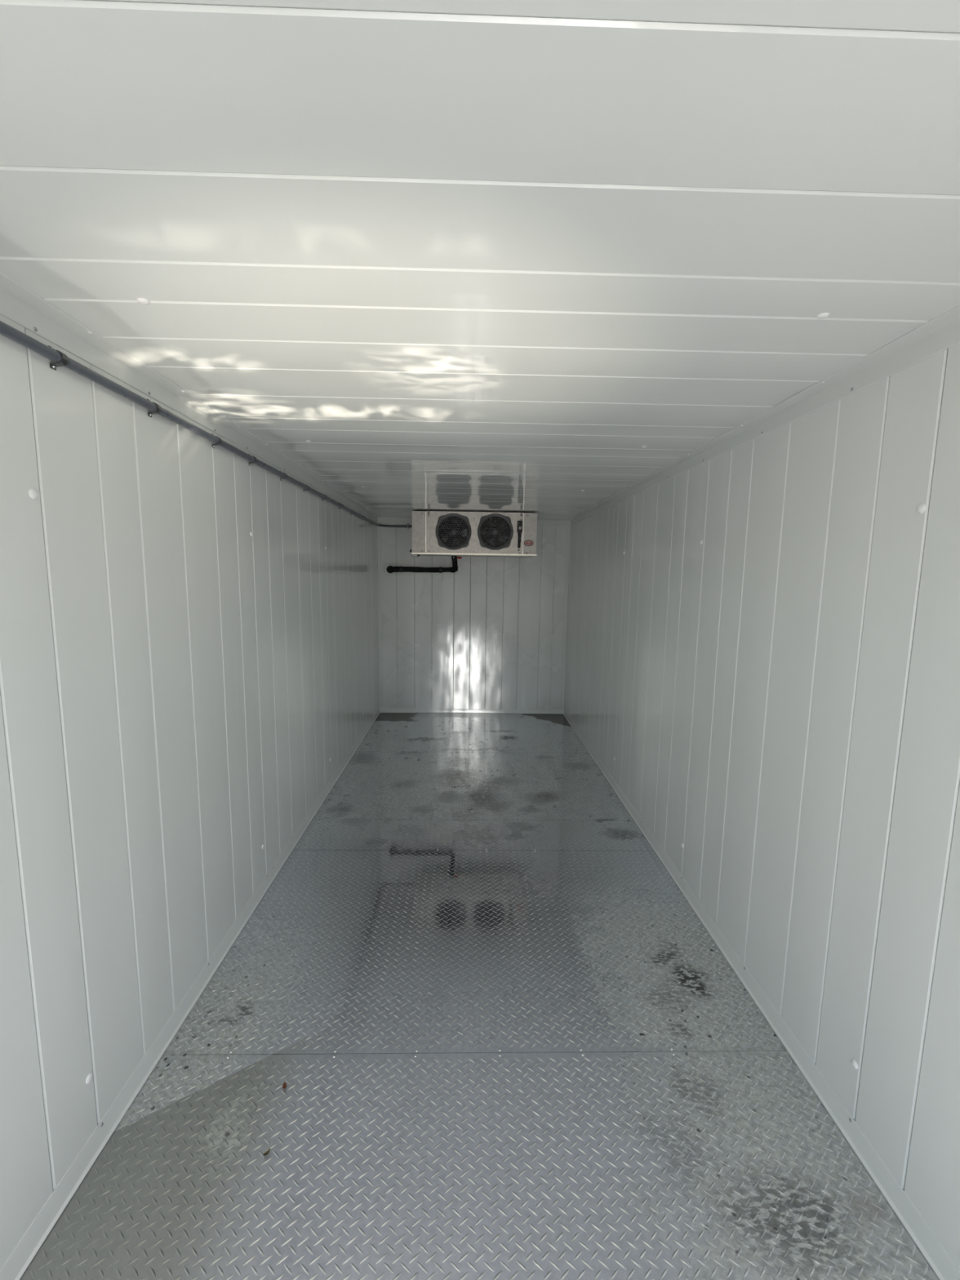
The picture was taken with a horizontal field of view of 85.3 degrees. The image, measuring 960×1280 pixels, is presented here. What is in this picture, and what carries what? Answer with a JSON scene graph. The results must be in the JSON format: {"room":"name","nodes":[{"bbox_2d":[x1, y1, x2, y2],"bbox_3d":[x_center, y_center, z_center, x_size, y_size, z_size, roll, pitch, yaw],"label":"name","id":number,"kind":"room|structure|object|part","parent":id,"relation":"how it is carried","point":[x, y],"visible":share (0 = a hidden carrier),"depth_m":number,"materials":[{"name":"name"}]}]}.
{"room":"cargo space","nodes":[
{"label":"cargo space","id":0,"kind":"room"},
{"bbox_2d":[0,314,378,1270],"bbox_3d":[-1.148,0.152,2.794,0.086,2.271,6.549,1,7,-1],"label":"wall","id":1,"kind":"structure","parent":0,"point":[188,631],"depth_m":1.61,"materials":[{"name":"white metal"}]},
{"bbox_3d":[-1.081,0.373,1.084,0.011,2.271,0.238,1,7,-1],"label":"panel","id":2,"kind":"part","parent":1,"relation":"part of","materials":[{"name":"white paint"}]},
{"bbox_3d":[-1.085,0.347,1.283,0.012,2.271,0.160,1,7,-1],"label":"panel","id":3,"kind":"part","parent":1,"relation":"part of","materials":[{"name":"white paint"}]},
{"bbox_3d":[-1.089,0.323,1.468,0.011,2.271,0.211,1,7,-1],"label":"panel","id":4,"kind":"part","parent":1,"relation":"part of","materials":[{"name":"white paint"}]},
{"bbox_3d":[-1.093,0.299,1.660,0.012,2.271,0.173,1,7,-1],"label":"panel","id":5,"kind":"part","parent":1,"relation":"part of","materials":[{"name":"white paint"}]},
{"bbox_3d":[-1.097,0.272,1.870,0.011,2.271,0.247,1,7,-1],"label":"panel","id":6,"kind":"part","parent":1,"relation":"part of","materials":[{"name":"white paint"}]},
{"bbox_2d":[0,706,379,1279],"bbox_3d":[-1.120,1.242,2.928,0.013,0.071,6.534,1,7,-1],"label":"baseboard","id":7,"kind":"structure","parent":1,"relation":"attached to","point":[17,1263],"depth_m":1.66,"materials":[{"name":"white paint"}]},
{"bbox_2d":[0,271,381,521],"bbox_3d":[-1.066,-0.941,2.624,0.058,0.058,6.488,1,7,-1],"label":"trim","id":8,"kind":"structure","parent":1,"relation":"attached to","point":[18,304],"depth_m":1.58,"materials":[{"name":"white paint"}]},
{"bbox_3d":[-1.102,0.240,2.119,0.012,2.271,0.253,1,7,-1],"label":"panel","id":9,"kind":"part","parent":1,"relation":"part of","materials":[{"name":"white paint"}]},
{"bbox_2d":[0,320,412,528],"bbox_3d":[-0.835,-0.875,2.678,0.522,0.056,6.528,1,7,-1],"label":"conduit","id":10,"kind":"object","parent":1,"relation":"attached to","point":[61,359],"visible":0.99,"depth_m":1.60,"materials":[{"name":"grey plastic"}]},
{"bbox_3d":[-1.107,0.211,2.340,0.011,2.271,0.192,1,7,-1],"label":"panel","id":11,"kind":"part","parent":1,"relation":"part of","materials":[{"name":"white paint"}]},
{"bbox_3d":[-1.111,0.188,2.520,0.012,2.271,0.168,1,7,-1],"label":"panel","id":12,"kind":"part","parent":1,"relation":"part of","materials":[{"name":"white paint"}]},
{"bbox_3d":[-1.115,0.164,2.704,0.011,2.271,0.198,1,7,-1],"label":"panel","id":13,"kind":"part","parent":1,"relation":"part of","materials":[{"name":"white paint"}]},
{"bbox_3d":[-1.119,0.138,2.905,0.012,2.271,0.206,1,7,-1],"label":"panel","id":14,"kind":"part","parent":1,"relation":"part of","materials":[{"name":"white paint"}]},
{"bbox_3d":[-1.124,0.108,3.139,0.011,2.271,0.264,1,7,-1],"label":"panel","id":15,"kind":"part","parent":1,"relation":"part of","materials":[{"name":"white paint"}]},
{"bbox_3d":[-1.129,0.076,3.392,0.012,2.271,0.244,1,7,-1],"label":"panel","id":16,"kind":"part","parent":1,"relation":"part of","materials":[{"name":"white paint"}]},
{"bbox_3d":[-1.134,0.047,3.616,0.011,2.271,0.205,1,7,-1],"label":"panel","id":17,"kind":"part","parent":1,"relation":"part of","materials":[{"name":"white paint"}]},
{"bbox_3d":[-1.138,0.022,3.807,0.012,2.271,0.178,1,7,-1],"label":"panel","id":18,"kind":"part","parent":1,"relation":"part of","materials":[{"name":"white paint"}]},
{"bbox_3d":[-1.142,-0.002,3.993,0.011,2.271,0.192,1,7,-1],"label":"panel","id":19,"kind":"part","parent":1,"relation":"part of","materials":[{"name":"white paint"}]},
{"bbox_3d":[-1.146,-0.026,4.178,0.011,2.271,0.179,1,7,-1],"label":"panel","id":20,"kind":"part","parent":1,"relation":"part of","materials":[{"name":"white paint"}]},
{"bbox_3d":[-1.149,-0.046,4.337,0.011,2.271,0.139,1,7,-1],"label":"panel","id":21,"kind":"part","parent":1,"relation":"part of","materials":[{"name":"white paint"}]},
{"bbox_3d":[-1.152,-0.066,4.492,0.012,2.271,0.173,1,7,-1],"label":"panel","id":22,"kind":"part","parent":1,"relation":"part of","materials":[{"name":"white paint"}]},
{"bbox_3d":[-1.156,-0.090,4.676,0.011,2.271,0.195,1,7,-1],"label":"panel","id":23,"kind":"part","parent":1,"relation":"part of","materials":[{"name":"white paint"}]},
{"bbox_3d":[-1.160,-0.116,4.877,0.012,2.271,0.209,1,7,-1],"label":"panel","id":24,"kind":"part","parent":1,"relation":"part of","materials":[{"name":"white paint"}]},
{"bbox_3d":[-1.166,-0.147,5.125,0.011,2.271,0.289,1,7,-1],"label":"panel","id":25,"kind":"part","parent":1,"relation":"part of","materials":[{"name":"white paint"}]},
{"bbox_3d":[-1.170,-0.177,5.358,0.012,2.271,0.179,1,7,-1],"label":"panel","id":26,"kind":"part","parent":1,"relation":"part of","materials":[{"name":"white paint"}]},
{"bbox_3d":[-1.175,-0.202,5.551,0.011,2.271,0.209,1,7,-1],"label":"panel","id":27,"kind":"part","parent":1,"relation":"part of","materials":[{"name":"white paint"}]},
{"bbox_3d":[-1.179,-0.229,5.755,0.012,2.271,0.199,1,7,-1],"label":"panel","id":28,"kind":"part","parent":1,"relation":"part of","materials":[{"name":"white paint"}]},
{"bbox_3d":[-1.183,-0.254,5.948,0.011,2.271,0.189,1,7,-1],"label":"panel","id":29,"kind":"part","parent":1,"relation":"part of","materials":[{"name":"white paint"}]},
{"bbox_2d":[379,522,570,709],"bbox_3d":[-0.081,-0.258,6.105,2.360,2.271,0.082,1,7,-1],"label":"wall","id":30,"kind":"structure","parent":0,"point":[486,633],"depth_m":6.08,"materials":[{"name":"white metal"}]},
{"bbox_2d":[376,522,382,706],"bbox_3d":[-1.156,-0.267,6.019,0.046,2.140,0.046,1,7,-1],"label":"trim","id":31,"kind":"structure","parent":30,"relation":"attached to","point":[378,528],"depth_m":6.03,"materials":[{"name":"white paint"}]},
{"bbox_3d":[-1.072,-0.265,6.050,0.214,2.271,0.011,1,7,-1],"label":"panel","id":32,"kind":"part","parent":30,"relation":"part of","materials":[{"name":"white metal"}]},
{"bbox_3d":[-0.862,-0.263,6.054,0.204,2.271,0.012,1,7,-1],"label":"panel","id":33,"kind":"part","parent":30,"relation":"part of","materials":[{"name":"white metal"}]},
{"bbox_3d":[-0.659,-0.261,6.059,0.200,2.271,0.011,1,7,-1],"label":"panel","id":34,"kind":"part","parent":30,"relation":"part of","materials":[{"name":"white metal"}]},
{"bbox_2d":[386,555,462,573],"bbox_3d":[-0.623,-0.842,5.745,0.904,0.221,0.341,2,7,8],"label":"drain pipe","id":35,"kind":"object","parent":30,"relation":"attached to","point":[390,569],"visible":1,"depth_m":5.81,"materials":[{"name":"black plastic"}]},
{"bbox_3d":[-0.432,-0.258,6.063,0.252,2.271,0.012,1,7,-1],"label":"panel","id":36,"kind":"part","parent":30,"relation":"part of","materials":[{"name":"white metal"}]},
{"bbox_3d":[-0.210,-0.256,6.069,0.189,2.271,0.011,1,7,-1],"label":"panel","id":37,"kind":"part","parent":30,"relation":"part of","materials":[{"name":"white metal"}]},
{"bbox_2d":[379,708,564,714],"bbox_3d":[-0.095,0.847,6.201,2.199,0.051,0.013,1,7,-1],"label":"baseboard","id":38,"kind":"structure","parent":30,"relation":"attached to","point":[381,710],"depth_m":6.20,"materials":[{"name":"white paint"}]},
{"bbox_2d":[377,516,570,524],"bbox_3d":[-0.064,-1.347,5.897,2.199,0.058,0.058,1,7,-1],"label":"trim","id":39,"kind":"structure","parent":30,"relation":"attached to","point":[380,519],"depth_m":5.91,"materials":[{"name":"white paint"}]},
{"bbox_3d":[-0.021,-0.253,6.072,0.186,2.271,0.012,1,7,-1],"label":"panel","id":40,"kind":"part","parent":30,"relation":"part of","materials":[{"name":"white metal"}]},
{"bbox_3d":[0.170,-0.251,6.077,0.193,2.271,0.011,1,7,-1],"label":"panel","id":41,"kind":"part","parent":30,"relation":"part of","materials":[{"name":"white metal"}]},
{"bbox_3d":[0.357,-0.249,6.081,0.179,2.271,0.012,1,7,-1],"label":"panel","id":42,"kind":"part","parent":30,"relation":"part of","materials":[{"name":"white metal"}]},
{"bbox_3d":[0.571,-0.247,6.086,0.248,2.271,0.011,1,7,-1],"label":"panel","id":43,"kind":"part","parent":30,"relation":"part of","materials":[{"name":"white metal"}]},
{"bbox_3d":[0.773,-0.245,6.090,0.153,2.271,0.012,1,7,-1],"label":"panel","id":44,"kind":"part","parent":30,"relation":"part of","materials":[{"name":"white metal"}]},
{"bbox_3d":[0.935,-0.243,6.095,0.169,2.271,0.011,1,7,-1],"label":"panel","id":45,"kind":"part","parent":30,"relation":"part of","materials":[{"name":"white metal"}]},
{"bbox_2d":[560,524,571,709],"bbox_3d":[0.997,-0.243,6.067,0.046,2.140,0.046,1,7,-1],"label":"trim","id":46,"kind":"structure","parent":30,"relation":"attached to","point":[568,527],"depth_m":6.08,"materials":[{"name":"white paint"}]},
{"bbox_2d":[19,712,939,1279],"bbox_3d":[-0.029,1.314,3.007,2.360,0.063,6.629,1,7,-1],"label":"floor","id":47,"kind":"structure","parent":0,"point":[505,1042],"depth_m":1.70,"materials":[{"name":"grey metal"}]},
{"bbox_2d":[263,1147,270,1155],"bbox_3d":[-0.608,1.464,1.489,0.009,0.011,0.020,8,10,44],"label":"leaf","id":48,"kind":"object","parent":47,"relation":"on","point":[268,1150],"visible":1,"depth_m":1.49,"materials":[{"name":"plant"}]},
{"bbox_2d":[282,1082,286,1088],"bbox_3d":[-0.630,1.439,1.682,0.013,0.011,0.021,1,7,-1],"label":"leaf","id":49,"kind":"object","parent":47,"relation":"on","point":[284,1086],"visible":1,"depth_m":1.69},
{"bbox_3d":[-0.081,0.963,5.537,2.198,0.006,1.357,1,7,-1],"label":"plate","id":50,"kind":"part","parent":47,"relation":"part of","materials":[{"name":"grey metal"}]},
{"bbox_3d":[-0.053,1.135,4.197,2.198,0.006,1.343,1,7,-1],"label":"plate","id":51,"kind":"part","parent":47,"relation":"part of","materials":[{"name":"grey metal"}]},
{"bbox_3d":[-0.035,1.246,3.336,2.198,0.006,0.388,1,7,-1],"label":"plate","id":52,"kind":"part","parent":47,"relation":"part of","materials":[{"name":"grey metal"}]},
{"bbox_3d":[-0.017,1.356,2.480,2.198,0.006,1.335,1,7,-1],"label":"plate","id":53,"kind":"part","parent":47,"relation":"part of","materials":[{"name":"grey metal"}]},
{"bbox_3d":[0.011,1.527,1.154,2.198,0.006,1.336,1,7,-1],"label":"plate","id":54,"kind":"part","parent":47,"relation":"part of","materials":[{"name":"grey metal"}]},
{"bbox_2d":[0,0,959,519],"bbox_3d":[0.004,-1.003,2.709,2.360,0.086,6.629,1,7,-1],"label":"ceiling","id":55,"kind":"structure","parent":0,"point":[539,256],"depth_m":0.89,"materials":[{"name":"white paint"}]},
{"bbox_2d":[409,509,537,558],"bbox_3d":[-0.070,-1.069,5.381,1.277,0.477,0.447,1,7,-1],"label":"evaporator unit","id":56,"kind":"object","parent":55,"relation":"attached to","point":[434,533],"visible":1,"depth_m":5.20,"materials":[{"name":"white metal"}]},
{"bbox_3d":[-0.609,-1.073,5.186,0.137,0.411,0.013,1,7,-1],"label":"panel","id":57,"kind":"part","parent":56,"relation":"part of","materials":[{"name":"white metal"}]},
{"bbox_3d":[-0.357,-1.026,5.249,0.127,0.135,0.052,1,7,-1],"label":"blade","id":58,"kind":"part","parent":56,"relation":"part of","materials":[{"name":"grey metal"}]},
{"bbox_3d":[-0.343,-1.163,5.231,0.144,0.121,0.052,1,7,-1],"label":"blade","id":59,"kind":"part","parent":56,"relation":"part of","materials":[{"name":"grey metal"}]},
{"bbox_2d":[437,515,468,546],"bbox_3d":[-0.264,-1.078,5.183,0.319,0.303,0.004,1,7,-1],"label":"grille","id":60,"kind":"object","parent":56,"relation":"attached to","point":[440,518],"depth_m":5.18,"materials":[{"name":"black metal"}]},
{"bbox_3d":[-0.239,-0.988,5.247,0.129,0.122,0.039,3,8,16],"label":"blade","id":61,"kind":"part","parent":56,"relation":"part of","materials":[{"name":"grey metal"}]},
{"bbox_3d":[-0.215,-1.174,5.247,0.115,0.140,0.034,-3,8,-27],"label":"blade","id":62,"kind":"part","parent":56,"relation":"part of","materials":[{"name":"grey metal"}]},
{"bbox_3d":[-0.172,-1.076,5.246,0.130,0.116,0.052,1,7,-1],"label":"blade","id":63,"kind":"part","parent":56,"relation":"part of","materials":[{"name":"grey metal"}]},
{"bbox_3d":[-0.054,-1.067,5.198,0.970,0.411,0.010,1,7,-1],"label":"fan panel","id":64,"kind":"part","parent":56,"relation":"part of","materials":[{"name":"white metal"}]},
{"bbox_3d":[0.058,-1.090,5.249,0.129,0.117,0.052,1,7,-1],"label":"blade","id":65,"kind":"part","parent":56,"relation":"part of","materials":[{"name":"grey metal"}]},
{"bbox_3d":[0.104,-0.999,5.275,0.116,0.139,0.033,4,8,25],"label":"blade","id":66,"kind":"part","parent":56,"relation":"part of","materials":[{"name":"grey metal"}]},
{"bbox_3d":[0.123,-1.179,5.230,0.130,0.123,0.040,-2,8,-19],"label":"blade","id":67,"kind":"part","parent":56,"relation":"part of","materials":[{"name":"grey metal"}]},
{"bbox_2d":[480,516,511,546],"bbox_3d":[0.153,-1.077,5.192,0.319,0.303,0.004,1,7,-1],"label":"grille","id":68,"kind":"object","parent":56,"relation":"attached to","point":[508,519],"depth_m":5.19,"materials":[{"name":"black metal"}]},
{"bbox_3d":[0.230,-1.008,5.263,0.145,0.119,0.052,1,7,-1],"label":"blade","id":69,"kind":"part","parent":56,"relation":"part of","materials":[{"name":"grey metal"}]},
{"bbox_3d":[0.243,-1.146,5.246,0.127,0.136,0.052,1,7,-1],"label":"blade","id":70,"kind":"part","parent":56,"relation":"part of","materials":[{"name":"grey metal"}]},
{"bbox_3d":[0.394,-0.994,5.193,0.034,0.157,0.036,1,7,-1],"label":"cord","id":71,"kind":"part","parent":56,"relation":"part of","materials":[{"name":"black plastic"}]},
{"bbox_3d":[0.500,-1.061,5.211,0.137,0.411,0.013,1,7,-1],"label":"panel","id":72,"kind":"part","parent":56,"relation":"part of","materials":[{"name":"white metal"}]},
{"bbox_3d":[-0.062,-1.372,5.822,2.200,0.011,0.199,1,7,-1],"label":"panel","id":73,"kind":"part","parent":55,"relation":"part of","materials":[{"name":"white paint"}]},
{"bbox_3d":[-0.057,-1.343,5.599,2.200,0.012,0.249,1,7,-1],"label":"panel","id":74,"kind":"part","parent":55,"relation":"part of","materials":[{"name":"white paint"}]},
{"bbox_3d":[-0.052,-1.308,5.327,2.200,0.011,0.299,1,7,-1],"label":"panel","id":75,"kind":"part","parent":55,"relation":"part of","materials":[{"name":"white paint"}]},
{"bbox_3d":[-0.046,-1.276,5.079,2.200,0.013,0.199,1,7,-1],"label":"panel","id":76,"kind":"part","parent":55,"relation":"part of","materials":[{"name":"white paint"}]},
{"bbox_3d":[-0.042,-1.248,4.856,2.200,0.011,0.249,1,7,-1],"label":"panel","id":77,"kind":"part","parent":55,"relation":"part of","materials":[{"name":"white paint"}]},
{"bbox_3d":[-0.036,-1.215,4.608,2.200,0.012,0.249,1,7,-1],"label":"panel","id":78,"kind":"part","parent":55,"relation":"part of","materials":[{"name":"white paint"}]},
{"bbox_3d":[-0.028,-1.160,4.176,2.200,0.012,0.219,1,7,-1],"label":"panel","id":79,"kind":"part","parent":55,"relation":"part of","materials":[{"name":"white paint"}]},
{"bbox_3d":[-0.032,-1.187,4.385,2.200,0.011,0.199,1,7,-1],"label":"panel","id":80,"kind":"part","parent":55,"relation":"part of","materials":[{"name":"white paint"}]},
{"bbox_3d":[-0.023,-1.130,3.943,2.200,0.011,0.248,1,7,-1],"label":"panel","id":81,"kind":"part","parent":55,"relation":"part of","materials":[{"name":"white paint"}]},
{"bbox_3d":[-0.018,-1.099,3.705,2.200,0.013,0.228,1,7,-1],"label":"panel","id":82,"kind":"part","parent":55,"relation":"part of","materials":[{"name":"white paint"}]},
{"bbox_3d":[-0.013,-1.072,3.492,2.200,0.011,0.199,1,7,-1],"label":"panel","id":83,"kind":"part","parent":55,"relation":"part of","materials":[{"name":"white paint"}]},
{"bbox_3d":[-0.009,-1.046,3.293,2.200,0.013,0.200,1,7,-1],"label":"panel","id":84,"kind":"part","parent":55,"relation":"part of","materials":[{"name":"white paint"}]},
{"bbox_3d":[-0.004,-1.018,3.071,2.200,0.011,0.246,1,7,-1],"label":"panel","id":85,"kind":"part","parent":55,"relation":"part of","materials":[{"name":"white paint"}]},
{"bbox_3d":[0.001,-0.986,2.830,2.200,0.012,0.238,1,7,-1],"label":"panel","id":86,"kind":"part","parent":55,"relation":"part of","materials":[{"name":"white paint"}]},
{"bbox_3d":[0.005,-0.961,2.625,2.200,0.011,0.173,1,7,-1],"label":"panel","id":87,"kind":"part","parent":55,"relation":"part of","materials":[{"name":"white paint"}]},
{"bbox_3d":[0.036,-0.769,1.146,2.200,0.012,0.159,1,7,-1],"label":"panel","id":88,"kind":"part","parent":55,"relation":"part of","materials":[{"name":"white paint"}]},
{"bbox_3d":[0.040,-0.744,0.945,2.200,0.011,0.242,1,7,-1],"label":"panel","id":89,"kind":"part","parent":55,"relation":"part of","materials":[{"name":"white paint"}]},
{"bbox_3d":[0.045,-0.713,0.703,2.200,0.012,0.245,1,7,-1],"label":"panel","id":90,"kind":"part","parent":55,"relation":"part of","materials":[{"name":"white paint"}]},
{"bbox_3d":[0.009,-0.933,2.420,2.200,0.012,0.236,1,7,-1],"label":"panel","id":91,"kind":"part","parent":55,"relation":"part of","materials":[{"name":"white paint"}]},
{"bbox_3d":[0.014,-0.908,2.220,2.200,0.011,0.164,1,7,-1],"label":"panel","id":92,"kind":"part","parent":55,"relation":"part of","materials":[{"name":"white paint"}]},
{"bbox_3d":[0.018,-0.880,2.002,2.200,0.012,0.274,1,7,-1],"label":"panel","id":93,"kind":"part","parent":55,"relation":"part of","materials":[{"name":"white paint"}]},
{"bbox_3d":[0.024,-0.847,1.742,2.200,0.011,0.250,1,7,-1],"label":"panel","id":94,"kind":"part","parent":55,"relation":"part of","materials":[{"name":"white paint"}]},
{"bbox_3d":[0.028,-0.818,1.518,2.200,0.012,0.199,1,7,-1],"label":"panel","id":95,"kind":"part","parent":55,"relation":"part of","materials":[{"name":"white paint"}]},
{"bbox_3d":[0.032,-0.793,1.322,2.200,0.011,0.193,1,7,-1],"label":"panel","id":96,"kind":"part","parent":55,"relation":"part of","materials":[{"name":"white paint"}]},
{"bbox_3d":[0.051,-0.682,0.460,2.200,0.011,0.243,1,7,-1],"label":"panel","id":97,"kind":"part","parent":55,"relation":"part of","materials":[{"name":"white paint"}]},
{"bbox_2d":[564,342,959,1270],"bbox_3d":[1.125,0.177,2.845,0.086,2.271,6.549,1,7,-1],"label":"wall","id":98,"kind":"structure","parent":0,"point":[763,651],"depth_m":1.68,"materials":[{"name":"white metal"}]},
{"bbox_3d":[1.027,-0.231,6.012,0.011,2.271,0.159,1,7,-1],"label":"panel","id":99,"kind":"part","parent":98,"relation":"part of","materials":[{"name":"white paint"}]},
{"bbox_3d":[1.031,-0.206,5.814,0.012,2.271,0.239,1,7,-1],"label":"panel","id":100,"kind":"part","parent":98,"relation":"part of","materials":[{"name":"white paint"}]},
{"bbox_3d":[1.036,-0.176,5.586,0.011,2.271,0.219,1,7,-1],"label":"panel","id":101,"kind":"part","parent":98,"relation":"part of","materials":[{"name":"white paint"}]},
{"bbox_3d":[1.040,-0.146,5.353,0.012,2.271,0.249,1,7,-1],"label":"panel","id":102,"kind":"part","parent":98,"relation":"part of","materials":[{"name":"white paint"}]},
{"bbox_3d":[1.046,-0.116,5.115,0.011,2.271,0.229,1,7,-1],"label":"panel","id":103,"kind":"part","parent":98,"relation":"part of","materials":[{"name":"white paint"}]},
{"bbox_3d":[1.050,-0.090,4.917,0.011,2.271,0.169,1,7,-1],"label":"panel","id":104,"kind":"part","parent":98,"relation":"part of","materials":[{"name":"white paint"}]},
{"bbox_3d":[1.054,-0.068,4.748,0.011,2.271,0.169,1,7,-1],"label":"panel","id":105,"kind":"part","parent":98,"relation":"part of","materials":[{"name":"white paint"}]},
{"bbox_3d":[1.057,-0.045,4.565,0.012,2.271,0.199,1,7,-1],"label":"panel","id":106,"kind":"part","parent":98,"relation":"part of","materials":[{"name":"white paint"}]},
{"bbox_3d":[1.061,-0.021,4.383,0.011,2.271,0.166,1,7,-1],"label":"panel","id":107,"kind":"part","parent":98,"relation":"part of","materials":[{"name":"white paint"}]},
{"bbox_3d":[1.064,-0.003,4.238,0.012,2.271,0.124,1,7,-1],"label":"panel","id":108,"kind":"part","parent":98,"relation":"part of","materials":[{"name":"white paint"}]},
{"bbox_3d":[1.068,0.020,4.064,0.011,2.271,0.224,1,7,-1],"label":"panel","id":109,"kind":"part","parent":98,"relation":"part of","materials":[{"name":"white paint"}]},
{"bbox_3d":[1.072,0.045,3.867,0.012,2.271,0.170,1,7,-1],"label":"panel","id":110,"kind":"part","parent":98,"relation":"part of","materials":[{"name":"white paint"}]},
{"bbox_3d":[1.076,0.069,3.685,0.011,2.271,0.193,1,7,-1],"label":"panel","id":111,"kind":"part","parent":98,"relation":"part of","materials":[{"name":"white paint"}]},
{"bbox_3d":[1.080,0.098,3.459,0.012,2.271,0.260,1,7,-1],"label":"panel","id":112,"kind":"part","parent":98,"relation":"part of","materials":[{"name":"white paint"}]},
{"bbox_3d":[1.086,0.131,3.199,0.011,2.271,0.264,1,7,-1],"label":"panel","id":113,"kind":"part","parent":98,"relation":"part of","materials":[{"name":"white paint"}]},
{"bbox_3d":[1.090,0.159,2.980,0.012,2.271,0.176,1,7,-1],"label":"panel","id":114,"kind":"part","parent":98,"relation":"part of","materials":[{"name":"white paint"}]},
{"bbox_3d":[1.095,0.186,2.771,0.011,2.271,0.242,1,7,-1],"label":"panel","id":115,"kind":"part","parent":98,"relation":"part of","materials":[{"name":"white paint"}]},
{"bbox_3d":[1.100,0.216,2.543,0.012,2.271,0.213,1,7,-1],"label":"panel","id":116,"kind":"part","parent":98,"relation":"part of","materials":[{"name":"white paint"}]},
{"bbox_3d":[1.104,0.241,2.348,0.011,2.271,0.178,1,7,-1],"label":"panel","id":117,"kind":"part","parent":98,"relation":"part of","materials":[{"name":"white paint"}]},
{"bbox_3d":[1.108,0.268,2.138,0.012,2.271,0.244,1,7,-1],"label":"panel","id":118,"kind":"part","parent":98,"relation":"part of","materials":[{"name":"white paint"}]},
{"bbox_2d":[563,709,959,1279],"bbox_3d":[1.067,1.266,2.977,0.013,0.071,6.534,1,7,-1],"label":"baseboard","id":119,"kind":"structure","parent":98,"relation":"attached to","point":[927,1242],"depth_m":1.69,"materials":[{"name":"white paint"}]},
{"bbox_2d":[566,305,959,524],"bbox_3d":[1.075,-0.917,2.672,0.058,0.058,6.488,1,7,-1],"label":"trim","id":120,"kind":"structure","parent":98,"relation":"attached to","point":[942,332],"depth_m":1.69,"materials":[{"name":"white paint"}]},
{"bbox_3d":[1.113,0.300,1.891,0.011,2.271,0.252,1,7,-1],"label":"panel","id":121,"kind":"part","parent":98,"relation":"part of","materials":[{"name":"white paint"}]},
{"bbox_3d":[1.118,0.328,1.672,0.012,2.271,0.188,1,7,-1],"label":"panel","id":122,"kind":"part","parent":98,"relation":"part of","materials":[{"name":"white paint"}]},
{"bbox_3d":[1.122,0.351,1.491,0.011,2.271,0.174,1,7,-1],"label":"panel","id":123,"kind":"part","parent":98,"relation":"part of","materials":[{"name":"white paint"}]},
{"bbox_3d":[1.125,0.374,1.317,0.012,2.271,0.173,1,7,-1],"label":"panel","id":124,"kind":"part","parent":98,"relation":"part of","materials":[{"name":"white paint"}]},
{"bbox_3d":[1.130,0.401,1.107,0.011,2.271,0.246,1,7,-1],"label":"panel","id":125,"kind":"part","parent":98,"relation":"part of","materials":[{"name":"white paint"}]}
]}

